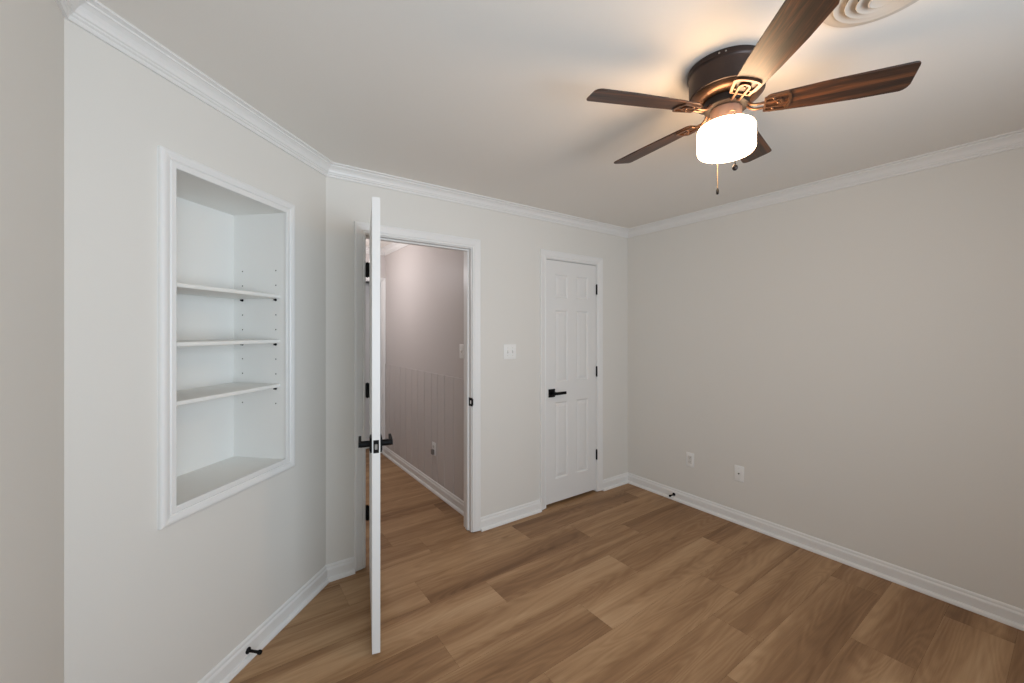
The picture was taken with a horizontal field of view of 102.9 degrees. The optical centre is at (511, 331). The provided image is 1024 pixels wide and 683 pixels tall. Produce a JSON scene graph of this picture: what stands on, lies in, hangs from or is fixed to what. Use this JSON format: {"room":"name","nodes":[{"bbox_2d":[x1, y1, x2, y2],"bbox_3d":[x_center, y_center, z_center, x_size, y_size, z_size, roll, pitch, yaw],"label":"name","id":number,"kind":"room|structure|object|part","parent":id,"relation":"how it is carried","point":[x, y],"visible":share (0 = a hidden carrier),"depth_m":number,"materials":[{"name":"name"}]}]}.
{"room":"empty bedroom","nodes":[
{"label":"empty bedroom","id":0,"kind":"room"},
{"bbox_2d":[0,0,63,682],"bbox_3d":[-0.543,0.242,0.022,0.116,2.440,2.765,0,0,-35],"label":"wall","id":1,"kind":"structure","parent":0,"point":[31,31],"depth_m":0.96,"materials":[{"name":"beige paint"}]},
{"bbox_2d":[64,18,325,682],"bbox_3d":[-1.239,0.242,1.796,0.090,2.440,1.229,0,0,10],"label":"wall","id":2,"kind":"structure","parent":0,"point":[143,603],"depth_m":1.39,"materials":[{"name":"beige paint"}]},
{"bbox_2d":[157,145,294,529],"bbox_3d":[-1.339,0.022,1.805,0.330,1.357,0.686,0,0,10],"label":"bookcase","id":3,"kind":"object","parent":2,"relation":"attached to","point":[215,228],"depth_m":1.96,"materials":[{"name":"white paint"}]},
{"bbox_3d":[-1.496,0.024,1.828,0.012,1.247,0.583,0,0,10],"label":"panel","id":4,"kind":"part","parent":3,"relation":"part of","materials":[{"name":"white paint"}]},
{"bbox_3d":[-1.355,0.274,1.804,0.270,0.018,0.580,0,0,10],"label":"shelf","id":5,"kind":"part","parent":3,"relation":"part of","materials":[{"name":"white wood"}]},
{"bbox_3d":[-1.355,-0.176,1.804,0.270,0.018,0.580,0,0,10],"label":"shelf","id":6,"kind":"part","parent":3,"relation":"part of","materials":[{"name":"white wood"}]},
{"bbox_3d":[-1.355,0.050,1.804,0.270,0.018,0.580,0,0,10],"label":"shelf","id":7,"kind":"part","parent":3,"relation":"part of","materials":[{"name":"white wood"}]},
{"bbox_3d":[-1.350,0.653,1.803,0.309,0.012,0.583,0,0,10],"label":"panel","id":8,"kind":"part","parent":3,"relation":"part of","materials":[{"name":"white paint"}]},
{"bbox_3d":[-1.350,-0.606,1.803,0.309,0.012,0.583,0,0,10],"label":"panel","id":9,"kind":"part","parent":3,"relation":"part of","materials":[{"name":"white paint"}]},
{"bbox_3d":[-1.300,0.024,2.096,0.309,1.271,0.012,0,0,10],"label":"panel","id":10,"kind":"part","parent":3,"relation":"part of","materials":[{"name":"white paint"}]},
{"bbox_2d":[197,556,354,682],"bbox_3d":[-0.671,1.417,0.583,0.768,0.092,3.777,0,0,-20],"label":"baseboard","id":11,"kind":"structure","parent":2,"relation":"attached to","point":[237,659],"depth_m":1.98,"materials":[{"name":"white paint"}]},
{"bbox_2d":[246,647,261,654],"bbox_3d":[-1.142,1.421,1.811,0.068,0.027,0.027,0,0,10],"label":"door stop","id":12,"kind":"object","parent":11,"relation":"attached to","point":[248,650],"visible":1,"depth_m":1.81,"materials":[{"name":"black metal"}]},
{"bbox_2d":[55,0,1023,237],"bbox_3d":[0.716,-0.943,1.450,3.590,0.070,3.634,0,0,-35],"label":"crown molding","id":13,"kind":"structure","parent":2,"relation":"attached to","point":[92,16],"depth_m":2.19,"materials":[{"name":"white paint"}]},
{"bbox_2d":[366,281,380,433],"bbox_3d":[-2.168,0.242,5.600,2.040,2.440,0.100,0,0,-35],"label":"door","id":14,"kind":"structure","parent":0,"point":[366,281],"depth_m":5.76,"materials":[{"name":"paint"}]},
{"bbox_2d":[366,254,384,277],"bbox_3d":[-1.626,0.242,4.838,2.040,2.440,0.030,0,0,-35],"label":"wall","id":15,"kind":"structure","parent":0,"point":[382,257],"depth_m":4.87,"materials":[{"name":"paint"}]},
{"bbox_2d":[366,283,368,448],"bbox_3d":[-1.994,0.428,4.781,0.035,2.044,0.766,0,0,35],"label":"door frame","id":16,"kind":"structure","parent":15,"relation":"in","point":[367,284],"depth_m":5.05,"materials":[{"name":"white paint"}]},
{"bbox_2d":[366,277,385,452],"bbox_3d":[-1.868,0.411,4.655,0.847,2.095,0.048,0,0,-35],"label":"door frame","id":17,"kind":"structure","parent":15,"relation":"attached to","point":[381,279],"depth_m":4.88,"materials":[{"name":"white paint"}]},
{"bbox_2d":[385,244,463,378],"bbox_3d":[-0.850,0.242,4.041,0.100,2.440,2.170,0,0,-35],"label":"wall","id":18,"kind":"structure","parent":0,"point":[425,285],"depth_m":3.93,"materials":[{"name":"paint"}]},
{"bbox_2d":[366,242,408,255],"bbox_3d":[-1.314,-0.943,3.710,1.040,0.070,2.170,0,0,-35],"label":"crown molding","id":19,"kind":"structure","parent":18,"relation":"attached to","point":[392,247],"depth_m":4.66,"materials":[{"name":"white paint"}]},
{"bbox_2d":[383,446,463,515],"bbox_3d":[-0.905,1.417,3.990,0.031,0.092,2.151,0,0,-35],"label":"baseboard","id":20,"kind":"structure","parent":18,"relation":"attached to","point":[433,486],"depth_m":3.83,"materials":[{"name":"white paint"}]},
{"bbox_2d":[385,364,463,500],"bbox_3d":[-0.889,0.925,4.001,0.008,1.075,2.149,0,0,-35],"label":"wainscot","id":21,"kind":"structure","parent":18,"relation":"attached to","point":[422,408],"depth_m":3.87,"materials":[{"name":"paint"}]},
{"bbox_2d":[431,441,435,455],"bbox_3d":[-0.726,1.077,3.742,0.026,0.118,0.072,0,0,-35],"label":"wall outlet","id":22,"kind":"object","parent":21,"relation":"attached to","point":[433,450],"visible":1,"depth_m":3.73,"materials":[{"name":"white plastic"}]},
{"bbox_2d":[459,344,463,358],"bbox_3d":[-0.417,0.165,3.330,0.019,0.116,0.070,0,0,-35],"label":"light switch","id":23,"kind":"object","parent":18,"relation":"attached to","point":[461,346],"visible":1,"depth_m":3.33,"materials":[{"name":"white plastic"}]},
{"bbox_2d":[326,177,627,564],"bbox_3d":[0.030,0.242,3.264,2.838,2.440,0.116,0,0,-35],"label":"wall","id":24,"kind":"structure","parent":0,"point":[511,245],"depth_m":3.10,"materials":[{"name":"beige paint"}]},
{"bbox_2d":[358,197,392,653],"bbox_3d":[-0.737,0.421,2.178,0.151,2.043,0.765,0,0,-20],"label":"door","id":25,"kind":"structure","parent":24,"relation":"in","point":[375,443],"depth_m":1.83,"materials":[{"name":"white paint"}]},
{"bbox_3d":[-0.694,0.516,1.915,0.050,0.029,0.132,0,0,-20],"label":"lever handle","id":26,"kind":"part","parent":25,"relation":"part of","materials":[{"name":"black metal"}]},
{"bbox_3d":[-0.736,0.421,2.177,0.035,2.043,0.744,0,0,-20],"label":"panel","id":27,"kind":"part","parent":25,"relation":"part of","materials":[{"name":"white paint"}]},
{"bbox_3d":[-0.607,0.516,1.824,0.024,0.058,0.011,0,0,-20],"label":"latch plate","id":28,"kind":"part","parent":25,"relation":"part of","materials":[{"name":"metal"}]},
{"bbox_3d":[-0.599,0.516,1.950,0.050,0.029,0.132,0,0,-20],"label":"lever handle","id":29,"kind":"part","parent":25,"relation":"part of","materials":[{"name":"black metal"}]},
{"bbox_2d":[354,221,480,571],"bbox_3d":[-0.628,0.395,2.784,0.890,2.128,0.134,0,0,-35],"label":"door frame","id":30,"kind":"structure","parent":24,"relation":"attached to","point":[360,228],"depth_m":2.85,"materials":[{"name":"white paint"}]},
{"bbox_3d":[-0.298,0.513,2.969,0.008,0.060,0.052,0,0,-38],"label":"strike plate","id":31,"kind":"part","parent":30,"relation":"part of","materials":[{"name":"black metal"}]},
{"bbox_2d":[504,344,515,358],"bbox_3d":[-0.012,0.158,3.151,0.116,0.116,0.019,0,0,-35],"label":"light switch","id":32,"kind":"object","parent":24,"relation":"attached to","point":[509,349],"visible":1,"depth_m":3.15,"materials":[{"name":"white plastic"}]},
{"bbox_2d":[481,499,541,531],"bbox_3d":[0.003,1.417,3.154,0.567,0.092,0.031,0,0,-35],"label":"baseboard","id":33,"kind":"structure","parent":24,"relation":"attached to","point":[509,515],"depth_m":3.14,"materials":[{"name":"white paint"}]},
{"bbox_2d":[546,259,596,504],"bbox_3d":[0.534,0.420,3.540,0.600,2.032,0.093,0,0,-35],"label":"door","id":34,"kind":"structure","parent":24,"relation":"in","point":[571,288],"depth_m":3.54,"materials":[{"name":"white paint"}]},
{"bbox_3d":[0.391,0.516,3.413,0.132,0.029,0.050,0,0,-35],"label":"lever handle","id":35,"kind":"part","parent":34,"relation":"part of","materials":[{"name":"black metal"}]},
{"bbox_2d":[540,249,602,509],"bbox_3d":[0.497,0.395,3.584,0.737,2.128,0.134,0,0,-35],"label":"door frame","id":36,"kind":"structure","parent":24,"relation":"attached to","point":[544,254],"depth_m":3.53,"materials":[{"name":"white paint"}]},
{"bbox_2d":[97,0,1023,247],"bbox_3d":[-0.203,-1.028,2.742,3.822,0.100,7.036,0,0,-35],"label":"ceiling","id":37,"kind":"structure","parent":0,"point":[487,98],"depth_m":1.62,"materials":[{"name":"paint"}]},
{"bbox_2d":[586,0,920,194],"bbox_3d":[0.792,-0.761,1.552,1.040,0.432,1.023,0,0,-35],"label":"ceiling fan","id":38,"kind":"object","parent":37,"relation":"hanging from","point":[724,83],"visible":1,"depth_m":1.42,"materials":[{"name":"brown wood"}]},
{"bbox_3d":[0.475,-0.819,1.450,0.410,0.006,0.121,0,13,-11],"label":"fan blade","id":39,"kind":"part","parent":38,"relation":"part of","materials":[{"name":"brown wood"}]},
{"bbox_3d":[0.628,-0.819,1.809,0.121,0.006,0.410,-15,7,-28],"label":"fan blade","id":40,"kind":"part","parent":38,"relation":"part of","materials":[{"name":"brown wood"}]},
{"bbox_3d":[0.798,-0.713,1.524,0.196,0.105,0.196,0,0,-35],"label":"lamp shade","id":41,"kind":"part","parent":38,"relation":"part of","materials":[{"name":"white glass"}]},
{"bbox_3d":[0.780,-0.686,1.445,0.004,0.218,0.063,0,0,13],"label":"pull chain","id":42,"kind":"part","parent":38,"relation":"part of","materials":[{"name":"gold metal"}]},
{"bbox_3d":[0.774,-0.571,1.416,0.018,0.026,0.018,0,0,-35],"label":"pull knob","id":43,"kind":"part","parent":38,"relation":"part of","materials":[{"name":"brown metal"}]},
{"bbox_3d":[1.017,-0.819,1.774,0.121,0.006,0.410,-18,-12,42],"label":"fan blade","id":44,"kind":"part","parent":38,"relation":"part of","materials":[{"name":"brown wood"}]},
{"bbox_3d":[0.769,-0.819,1.193,0.121,0.006,0.410,13,2,7],"label":"fan blade","id":45,"kind":"part","parent":38,"relation":"part of","materials":[{"name":"brown wood"}]},
{"bbox_3d":[1.104,-0.819,1.394,0.410,0.006,0.121,0,-13,25],"label":"fan blade","id":46,"kind":"part","parent":38,"relation":"part of","materials":[{"name":"brown wood"}]},
{"bbox_2d":[823,0,918,27],"bbox_3d":[1.057,-0.961,1.164,0.292,0.034,0.292,0,0,-35],"label":"ceiling vent","id":47,"kind":"object","parent":37,"relation":"in","point":[848,13],"visible":0.93,"depth_m":1.23,"materials":[{"name":"white metal"}]},
{"bbox_2d":[229,448,1023,682],"bbox_3d":[-0.203,1.492,2.742,3.822,0.060,7.036,0,0,-35],"label":"floor","id":48,"kind":"structure","parent":0,"point":[626,583],"depth_m":2.09,"materials":[{"name":"brown wood"}]},
{"bbox_2d":[628,147,1023,608],"bbox_3d":[2.226,0.242,2.525,0.116,2.440,3.634,0,0,-35],"label":"wall","id":49,"kind":"structure","parent":0,"point":[858,350],"depth_m":2.54,"materials":[{"name":"beige paint"}]},
{"bbox_2d":[686,452,693,467],"bbox_3d":[1.500,1.081,3.439,0.007,0.118,0.072,0,0,-35],"label":"wall outlet","id":50,"kind":"object","parent":49,"relation":"attached to","point":[689,456],"visible":1,"depth_m":3.44,"materials":[{"name":"white plastic"}]},
{"bbox_2d":[688,455,691,463],"bbox_3d":[1.498,1.081,3.438,0.003,0.067,0.033,0,0,-35],"label":"receptacle","id":51,"kind":"object","parent":50,"relation":"attached to","point":[689,456],"depth_m":3.44,"materials":[{"name":"white plastic"}]},
{"bbox_2d":[734,465,743,482],"bbox_3d":[1.730,1.085,3.112,0.012,0.118,0.072,0,0,-35],"label":"wall outlet","id":52,"kind":"object","parent":49,"relation":"attached to","point":[738,470],"visible":1,"depth_m":3.11,"materials":[{"name":"white plastic"}]},
{"bbox_2d":[602,472,1023,630],"bbox_3d":[2.029,1.417,2.384,0.368,0.092,3.634,0,0,-35],"label":"baseboard","id":53,"kind":"structure","parent":49,"relation":"attached to","point":[1007,614],"depth_m":2.55,"materials":[{"name":"white paint"}]}
]}

